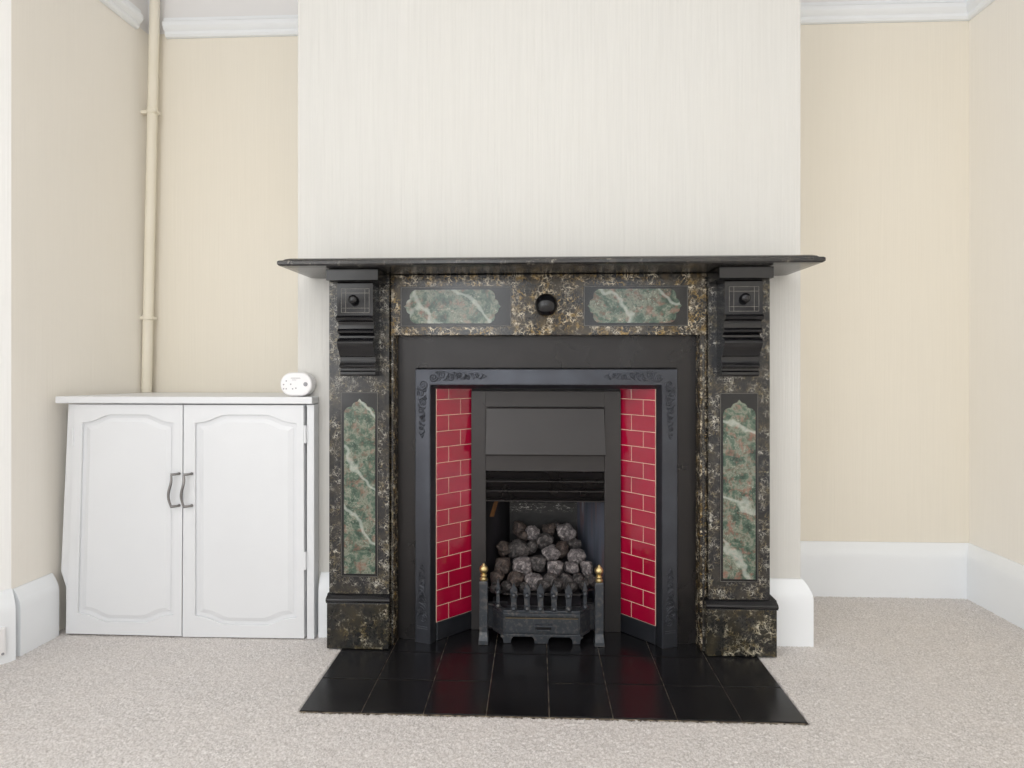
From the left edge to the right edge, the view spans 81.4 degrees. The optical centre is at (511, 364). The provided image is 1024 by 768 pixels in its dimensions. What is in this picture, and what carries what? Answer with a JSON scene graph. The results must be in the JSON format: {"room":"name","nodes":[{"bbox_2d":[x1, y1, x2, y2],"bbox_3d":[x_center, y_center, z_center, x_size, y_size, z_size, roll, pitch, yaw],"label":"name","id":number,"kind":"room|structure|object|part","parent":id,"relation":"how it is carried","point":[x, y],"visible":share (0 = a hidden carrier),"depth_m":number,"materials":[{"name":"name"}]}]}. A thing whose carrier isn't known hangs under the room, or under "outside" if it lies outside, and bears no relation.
{"room":"living room","nodes":[
{"label":"living room","id":0,"kind":"room"},
{"bbox_2d":[0,0,10,590],"bbox_3d":[-1.623,-0.466,-0.355,0.185,2.620,4.160,0,0,2],"label":"wall pier","id":1,"kind":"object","parent":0,"point":[5,5],"depth_m":1.71,"materials":[{"name":"paint"}]},
{"bbox_2d":[0,588,15,664],"bbox_3d":[-1.556,0.745,-0.307,0.114,0.199,4.060,0,0,2],"label":"baseboard","id":2,"kind":"object","parent":1,"relation":"attached to","point":[7,601],"visible":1,"depth_m":1.69,"materials":[{"name":"white paint"}]},
{"bbox_2d":[0,627,5,656],"bbox_3d":[-1.450,0.777,1.641,0.015,0.080,0.086,0,0,34],"label":"wall socket","id":3,"kind":"object","parent":2,"relation":"attached to","point":[2,629],"visible":1,"depth_m":1.67,"materials":[{"name":"white plastic"}]},
{"bbox_2d":[11,0,147,630],"bbox_3d":[-1.517,-0.466,2.010,0.207,2.620,0.575,0,0,2],"label":"wall","id":4,"kind":"structure","parent":0,"point":[79,70],"depth_m":1.90,"materials":[{"name":"paint"}]},
{"bbox_2d":[12,573,58,655],"bbox_3d":[-1.428,0.746,1.787,0.026,0.196,0.133,0,0,5],"label":"baseboard","id":5,"kind":"structure","parent":4,"relation":"attached to","point":[37,600],"depth_m":1.77,"materials":[{"name":"white paint"}]},
{"bbox_2d":[99,0,142,28],"bbox_3d":[-1.411,-1.289,1.975,0.030,0.070,0.495,0,0,5],"label":"trim","id":6,"kind":"structure","parent":4,"relation":"attached to","point":[124,9],"depth_m":2.15,"materials":[{"name":"white paint"}]},
{"bbox_2d":[148,0,297,392],"bbox_3d":[-1.061,-0.466,2.320,0.813,2.620,0.080,0,0,2],"label":"wall","id":7,"kind":"structure","parent":0,"point":[225,310],"depth_m":2.28,"materials":[{"name":"paint"}]},
{"bbox_2d":[140,0,160,391],"bbox_3d":[-1.373,-0.836,2.253,0.095,1.878,0.041,0,0,2],"label":"pipe","id":8,"kind":"object","parent":7,"relation":"attached to","point":[152,112],"visible":0.99,"depth_m":2.24,"materials":[{"name":"beige metal"}]},
{"bbox_2d":[162,15,297,38],"bbox_3d":[-0.993,-1.289,2.261,0.670,0.070,0.030,0,0,2],"label":"trim","id":9,"kind":"structure","parent":7,"relation":"attached to","point":[264,25],"depth_m":2.26,"materials":[{"name":"white paint"}]},
{"bbox_2d":[0,596,1023,767],"bbox_3d":[0.021,0.849,-0.101,3.550,0.015,5.000,0,0,2],"label":"floor","id":10,"kind":"structure","parent":0,"point":[883,682],"depth_m":1.43,"materials":[{"name":"carpet"}]},
{"bbox_2d":[55,392,317,638],"bbox_3d":[-1.002,0.469,2.042,0.807,0.744,0.462,0,0,2],"label":"base cabinet","id":11,"kind":"object","parent":10,"relation":"on","point":[185,512],"visible":0.98,"depth_m":1.84,"materials":[{"name":"paint"}]},
{"bbox_3d":[-1.203,0.480,1.856,0.373,0.716,0.022,0,0,2],"label":"door","id":12,"kind":"part","parent":11,"relation":"part of","materials":[{"name":"paint"}]},
{"bbox_3d":[-1.037,0.384,1.825,0.037,0.108,0.013,0,0,-39],"label":"handle","id":13,"kind":"part","parent":11,"relation":"part of","materials":[{"name":"silver metal"}]},
{"bbox_3d":[-0.997,0.384,1.823,0.037,0.108,0.013,0,0,-39],"label":"handle","id":14,"kind":"part","parent":11,"relation":"part of","materials":[{"name":"silver metal"}]},
{"bbox_3d":[-0.827,0.481,1.841,0.382,0.718,0.022,0,0,2],"label":"door","id":15,"kind":"part","parent":11,"relation":"part of","materials":[{"name":"paint"}]},
{"bbox_2d":[280,372,315,395],"bbox_3d":[-0.662,0.059,1.843,0.100,0.072,0.040,0,0,2],"label":"fire alarm","id":16,"kind":"object","parent":11,"relation":"on","point":[294,383],"visible":1,"depth_m":1.82,"materials":[{"name":"white plastic"}]},
{"bbox_2d":[299,628,807,724],"bbox_3d":[0.099,0.847,1.657,1.214,0.014,0.474,0,0,2],"label":"hearth","id":17,"kind":"object","parent":10,"relation":"on","point":[631,678],"visible":0.88,"depth_m":1.57,"materials":[{"name":"tile"}]},
{"bbox_2d":[478,541,604,646],"bbox_3d":[0.093,0.719,1.916,0.376,0.239,0.283,0,0,2],"label":"fire fret","id":18,"kind":"object","parent":17,"relation":"on","point":[541,616],"visible":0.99,"depth_m":1.79,"materials":[{"name":"metal"}]},
{"bbox_3d":[-0.086,0.745,1.799,0.029,0.188,0.033,0,0,2],"label":"post","id":19,"kind":"part","parent":18,"relation":"part of","materials":[{"name":"metal"}]},
{"bbox_2d":[490,582,500,593],"bbox_3d":[-0.052,0.695,1.855,0.034,0.037,0.030,0,0,2],"label":"coal","id":20,"kind":"object","parent":18,"relation":"in","point":[493,584],"visible":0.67,"depth_m":1.85,"materials":[{"name":"grey stone"}]},
{"bbox_2d":[490,571,504,583],"bbox_3d":[-0.047,0.674,1.885,0.047,0.045,0.042,0,0,2],"label":"coal","id":21,"kind":"object","parent":18,"relation":"in","point":[495,575],"visible":0.83,"depth_m":1.87,"materials":[{"name":"stone"}]},
{"bbox_2d":[494,557,509,573],"bbox_3d":[-0.031,0.645,1.921,0.052,0.053,0.047,0,0,2],"label":"coal","id":22,"kind":"object","parent":18,"relation":"in","point":[502,564],"visible":0.93,"depth_m":1.90,"materials":[{"name":"stone"}]},
{"bbox_2d":[496,541,509,556],"bbox_3d":[-0.026,0.606,1.960,0.048,0.053,0.047,0,0,41],"label":"coal","id":23,"kind":"object","parent":18,"relation":"in","point":[502,546],"visible":0.95,"depth_m":1.95,"materials":[{"name":"stone"}]},
{"bbox_2d":[500,580,511,591],"bbox_3d":[-0.017,0.694,1.858,0.042,0.044,0.036,0,0,2],"label":"coal","id":24,"kind":"object","parent":18,"relation":"in","point":[506,585],"visible":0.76,"depth_m":1.85,"materials":[{"name":"grey stone"}]},
{"bbox_2d":[507,571,524,588],"bbox_3d":[0.014,0.679,1.879,0.059,0.057,0.042,0,0,-19],"label":"coal","id":25,"kind":"object","parent":18,"relation":"in","point":[515,577],"visible":0.76,"depth_m":1.86,"materials":[{"name":"stone"}]},
{"bbox_2d":[512,520,525,535],"bbox_3d":[0.024,0.551,2.016,0.046,0.051,0.044,0,0,2],"label":"coal","id":26,"kind":"object","parent":18,"relation":"in","point":[518,526],"visible":0.86,"depth_m":2.00,"materials":[{"name":"stone"}]},
{"bbox_2d":[508,538,530,558],"bbox_3d":[0.021,0.607,1.960,0.084,0.070,0.066,0,0,33],"label":"coal","id":27,"kind":"object","parent":18,"relation":"in","point":[517,547],"visible":0.82,"depth_m":1.94,"materials":[{"name":"grey stone"}]},
{"bbox_2d":[512,556,532,575],"bbox_3d":[0.033,0.648,1.912,0.067,0.062,0.059,0,0,2],"label":"coal","id":28,"kind":"object","parent":18,"relation":"in","point":[522,564],"visible":0.84,"depth_m":1.89,"materials":[{"name":"grey stone"}]},
{"bbox_2d":[517,530,527,541],"bbox_3d":[0.035,0.574,1.993,0.040,0.040,0.032,0,0,2],"label":"coal","id":29,"kind":"object","parent":18,"relation":"in","point":[522,535],"visible":0.9,"depth_m":1.98,"materials":[{"name":"stone"}]},
{"bbox_2d":[519,582,530,591],"bbox_3d":[0.042,0.692,1.853,0.037,0.036,0.035,0,0,2],"label":"coal","id":30,"kind":"object","parent":18,"relation":"in","point":[522,585],"visible":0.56,"depth_m":1.84,"materials":[{"name":"grey stone"}]},
{"bbox_2d":[525,525,539,541],"bbox_3d":[0.069,0.568,1.998,0.047,0.058,0.049,0,0,-34],"label":"coal","id":31,"kind":"object","parent":18,"relation":"in","point":[532,532],"visible":0.83,"depth_m":1.98,"materials":[{"name":"grey stone"}]},
{"bbox_2d":[527,540,537,554],"bbox_3d":[0.064,0.600,1.961,0.039,0.047,0.036,0,0,27],"label":"coal","id":32,"kind":"object","parent":18,"relation":"in","point":[532,544],"visible":0.82,"depth_m":1.95,"materials":[{"name":"grey stone"}]},
{"bbox_2d":[525,572,542,590],"bbox_3d":[0.069,0.682,1.873,0.059,0.052,0.045,0,0,2],"label":"coal","id":33,"kind":"object","parent":18,"relation":"in","point":[531,578],"visible":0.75,"depth_m":1.85,"materials":[{"name":"grey stone"}]},
{"bbox_2d":[530,555,545,571],"bbox_3d":[0.083,0.640,1.923,0.056,0.052,0.049,0,0,2],"label":"coal","id":34,"kind":"object","parent":18,"relation":"in","point":[538,562],"visible":0.97,"depth_m":1.90,"materials":[{"name":"grey stone"}]},
{"bbox_3d":[0.090,0.789,1.824,0.328,0.099,0.072,0,0,2],"label":"fret panel","id":35,"kind":"part","parent":18,"relation":"part of","materials":[{"name":"metal"}]},
{"bbox_3d":[0.090,0.694,1.826,0.328,0.006,0.053,0,0,2],"label":"rail","id":36,"kind":"part","parent":18,"relation":"part of","materials":[{"name":"black metal"}]},
{"bbox_3d":[0.089,0.784,1.790,0.222,0.047,0.004,0,0,2],"label":"ash door","id":37,"kind":"part","parent":18,"relation":"part of","materials":[{"name":"metal"}]},
{"bbox_2d":[536,579,549,592],"bbox_3d":[0.101,0.689,1.849,0.046,0.045,0.035,0,0,-17],"label":"coal","id":38,"kind":"object","parent":18,"relation":"in","point":[545,583],"visible":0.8,"depth_m":1.84,"materials":[{"name":"grey stone"}]},
{"bbox_3d":[0.094,0.787,1.781,0.054,0.017,0.013,0,0,2],"label":"handle","id":39,"kind":"part","parent":18,"relation":"part of","materials":[{"name":"metal"}]},
{"bbox_2d":[536,532,553,549],"bbox_3d":[0.109,0.586,1.976,0.062,0.058,0.050,0,0,2],"label":"coal","id":40,"kind":"object","parent":18,"relation":"in","point":[544,539],"visible":0.87,"depth_m":1.96,"materials":[{"name":"grey stone"}]},
{"bbox_2d":[542,523,555,535],"bbox_3d":[0.130,0.555,2.010,0.042,0.046,0.043,0,0,44],"label":"coal","id":41,"kind":"object","parent":18,"relation":"in","point":[549,528],"visible":0.88,"depth_m":2.00,"materials":[{"name":"stone"}]},
{"bbox_2d":[541,544,560,561],"bbox_3d":[0.129,0.616,1.945,0.066,0.057,0.059,0,0,2],"label":"coal","id":42,"kind":"object","parent":18,"relation":"in","point":[550,552],"visible":0.89,"depth_m":1.92,"materials":[{"name":"grey stone"}]},
{"bbox_2d":[543,572,558,590],"bbox_3d":[0.120,0.680,1.866,0.057,0.055,0.047,0,0,33],"label":"coal","id":43,"kind":"object","parent":18,"relation":"in","point":[549,576],"visible":0.58,"depth_m":1.85,"materials":[{"name":"grey stone"}]},
{"bbox_2d":[547,560,563,576],"bbox_3d":[0.139,0.649,1.906,0.053,0.051,0.046,0,0,2],"label":"coal","id":44,"kind":"object","parent":18,"relation":"in","point":[556,567],"visible":0.84,"depth_m":1.89,"materials":[{"name":"grey stone"}]},
{"bbox_2d":[552,578,562,591],"bbox_3d":[0.140,0.684,1.851,0.040,0.039,0.036,0,0,2],"label":"coal","id":45,"kind":"object","parent":18,"relation":"in","point":[558,583],"visible":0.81,"depth_m":1.84,"materials":[{"name":"grey stone"}]},
{"bbox_2d":[555,541,568,558],"bbox_3d":[0.163,0.607,1.955,0.047,0.059,0.052,0,0,23],"label":"coal","id":46,"kind":"object","parent":18,"relation":"in","point":[562,546],"visible":0.81,"depth_m":1.94,"materials":[{"name":"stone"}]},
{"bbox_2d":[556,523,575,541],"bbox_3d":[0.182,0.564,1.997,0.068,0.068,0.063,0,0,2],"label":"coal","id":47,"kind":"object","parent":18,"relation":"in","point":[565,531],"visible":0.84,"depth_m":1.98,"materials":[{"name":"grey stone"}]},
{"bbox_2d":[559,572,572,588],"bbox_3d":[0.169,0.678,1.871,0.048,0.054,0.045,0,0,2],"label":"coal","id":48,"kind":"object","parent":18,"relation":"in","point":[565,577],"visible":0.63,"depth_m":1.85,"materials":[{"name":"grey stone"}]},
{"bbox_2d":[564,581,577,592],"bbox_3d":[0.185,0.690,1.848,0.036,0.035,0.038,0,0,-44],"label":"coal","id":49,"kind":"object","parent":18,"relation":"in","point":[573,585],"visible":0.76,"depth_m":1.84,"materials":[{"name":"grey stone"}]},
{"bbox_2d":[564,562,578,573],"bbox_3d":[0.190,0.650,1.905,0.048,0.039,0.040,0,0,2],"label":"coal","id":50,"kind":"object","parent":18,"relation":"in","point":[569,567],"visible":0.99,"depth_m":1.89,"materials":[{"name":"grey stone"}]},
{"bbox_2d":[566,538,581,548],"bbox_3d":[0.204,0.593,1.964,0.052,0.043,0.040,0,0,2],"label":"coal","id":51,"kind":"object","parent":18,"relation":"in","point":[574,543],"visible":0.85,"depth_m":1.95,"materials":[{"name":"grey stone"}]},
{"bbox_2d":[567,548,585,564],"bbox_3d":[0.210,0.622,1.932,0.061,0.050,0.044,0,0,2],"label":"coal","id":52,"kind":"object","parent":18,"relation":"in","point":[578,555],"visible":0.88,"depth_m":1.92,"materials":[{"name":"grey stone"}]},
{"bbox_2d":[572,573,583,584],"bbox_3d":[0.208,0.676,1.871,0.044,0.039,0.043,0,0,2],"label":"coal","id":53,"kind":"object","parent":18,"relation":"in","point":[577,577],"visible":0.73,"depth_m":1.86,"materials":[{"name":"grey stone"}]},
{"bbox_2d":[578,579,588,589],"bbox_3d":[0.223,0.683,1.849,0.033,0.034,0.032,0,0,2],"label":"coal","id":54,"kind":"object","parent":18,"relation":"in","point":[581,583],"visible":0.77,"depth_m":1.84,"materials":[{"name":"grey stone"}]},
{"bbox_2d":[580,561,592,576],"bbox_3d":[0.238,0.648,1.901,0.042,0.052,0.045,0,0,2],"label":"coal","id":55,"kind":"object","parent":18,"relation":"in","point":[586,566],"visible":1,"depth_m":1.88,"materials":[{"name":"grey stone"}]},
{"bbox_2d":[584,575,595,586],"bbox_3d":[0.245,0.678,1.866,0.040,0.038,0.029,0,0,2],"label":"coal","id":56,"kind":"object","parent":18,"relation":"in","point":[591,578],"visible":0.7,"depth_m":1.86,"materials":[{"name":"grey stone"}]},
{"bbox_3d":[0.261,0.745,1.785,0.029,0.188,0.033,0,0,2],"label":"post","id":57,"kind":"part","parent":18,"relation":"part of","materials":[{"name":"metal"}]},
{"bbox_2d":[298,0,799,588],"bbox_3d":[0.110,-0.466,2.035,1.549,2.620,0.395,0,0,2],"label":"wall","id":58,"kind":"structure","parent":0,"point":[427,128],"depth_m":1.84,"materials":[{"name":"paint"}]},
{"bbox_2d":[318,572,328,637],"bbox_3d":[-0.577,0.746,1.851,0.042,0.196,0.026,0,0,2],"label":"baseboard","id":59,"kind":"structure","parent":58,"relation":"attached to","point":[323,589],"depth_m":1.84,"materials":[{"name":"white paint"}]},
{"bbox_2d":[398,336,695,647],"bbox_3d":[0.106,0.376,1.928,0.904,0.928,0.308,0,0,2],"label":"fireplace insert","id":60,"kind":"object","parent":58,"relation":"in","point":[596,435],"visible":1,"depth_m":1.83,"materials":[{"name":"black metal"}]},
{"bbox_3d":[-0.180,0.812,1.857,0.135,0.054,0.010,0,0,-40],"label":"kick plate","id":61,"kind":"part","parent":60,"relation":"part of","materials":[{"name":"metal"}]},
{"bbox_2d":[485,407,605,455],"bbox_3d":[0.104,0.208,1.865,0.374,0.150,0.030,0,0,2],"label":"hood","id":62,"kind":"object","parent":60,"relation":"attached to","point":[509,431],"depth_m":1.86,"materials":[{"name":"black metal"}]},
{"bbox_3d":[0.106,0.461,1.884,0.471,0.757,0.013,0,0,2],"label":"plate","id":63,"kind":"part","parent":60,"relation":"part of","materials":[{"name":"black metal"}]},
{"bbox_3d":[0.264,0.576,1.975,0.005,0.524,0.200,0,0,-21],"label":"plate","id":64,"kind":"part","parent":60,"relation":"part of","materials":[{"name":"black metal"}]},
{"bbox_3d":[0.387,0.812,1.834,0.010,0.054,0.130,0,0,-43],"label":"kick plate","id":65,"kind":"part","parent":60,"relation":"part of","materials":[{"name":"metal"}]},
{"bbox_2d":[277,255,825,656],"bbox_3d":[0.097,0.271,1.718,1.473,1.134,0.236,0,0,2],"label":"fireplace surround","id":66,"kind":"object","parent":58,"relation":"attached to","point":[723,301],"visible":0.98,"depth_m":1.75,"materials":[{"name":"black stone"}]},
{"bbox_3d":[-0.451,-0.186,1.688,0.027,0.027,0.019,0,0,2],"label":"knob","id":67,"kind":"part","parent":66,"relation":"part of","materials":[{"name":"black stone"}]},
{"bbox_3d":[-0.453,0.692,1.804,0.190,0.024,0.106,0,0,2],"label":"plinth moulding","id":68,"kind":"part","parent":66,"relation":"part of","materials":[{"name":"black stone"}]},
{"bbox_3d":[-0.453,0.360,1.768,0.093,0.520,0.004,0,0,2],"label":"inlay panel","id":69,"kind":"part","parent":66,"relation":"part of","materials":[{"name":"green stone"}]},
{"bbox_3d":[-0.178,-0.174,1.772,0.290,0.100,0.004,0,0,2],"label":"inlay panel","id":70,"kind":"part","parent":66,"relation":"part of","materials":[{"name":"green stone"}]},
{"bbox_2d":[277,255,825,278],"bbox_3d":[0.097,-0.283,1.718,1.473,0.026,0.236,0,0,2],"label":"mantel shelf","id":71,"kind":"object","parent":66,"relation":"attached to","point":[569,267],"depth_m":1.63,"materials":[{"name":"black stone"}]},
{"bbox_3d":[0.360,-0.174,1.751,0.277,0.100,0.004,0,0,2],"label":"inlay panel","id":72,"kind":"part","parent":66,"relation":"part of","materials":[{"name":"green stone"}]},
{"bbox_3d":[0.658,0.360,1.724,0.092,0.520,0.004,0,0,2],"label":"inlay panel","id":73,"kind":"part","parent":66,"relation":"part of","materials":[{"name":"green stone"}]},
{"bbox_3d":[0.663,0.692,1.758,0.204,0.024,0.106,0,0,2],"label":"plinth moulding","id":74,"kind":"part","parent":66,"relation":"part of","materials":[{"name":"black stone"}]},
{"bbox_3d":[0.646,-0.186,1.644,0.027,0.027,0.019,0,0,2],"label":"knob","id":75,"kind":"part","parent":66,"relation":"part of","materials":[{"name":"black stone"}]},
{"bbox_2d":[800,0,968,542],"bbox_3d":[1.322,-0.466,2.224,0.858,2.620,0.080,0,0,2],"label":"wall","id":76,"kind":"structure","parent":0,"point":[884,107],"depth_m":2.18,"materials":[{"name":"paint"}]},
{"bbox_2d":[969,0,1023,564],"bbox_3d":[1.621,-0.466,-0.198,0.100,2.620,4.735,0,0,2],"label":"wall","id":77,"kind":"structure","parent":0,"point":[996,33],"depth_m":2.04,"materials":[{"name":"paint"}]},
{"bbox_2d":[770,541,1023,646],"bbox_3d":[1.134,0.746,-0.129,0.877,0.196,4.634,0,0,2],"label":"baseboard","id":78,"kind":"structure","parent":77,"relation":"attached to","point":[992,581],"depth_m":2.15,"materials":[{"name":"white paint"}]},
{"bbox_2d":[800,0,994,24],"bbox_3d":[1.254,-1.289,1.568,0.774,0.070,1.234,0,0,2],"label":"trim","id":79,"kind":"structure","parent":77,"relation":"attached to","point":[886,11],"depth_m":2.16,"materials":[{"name":"white paint"}]}
]}

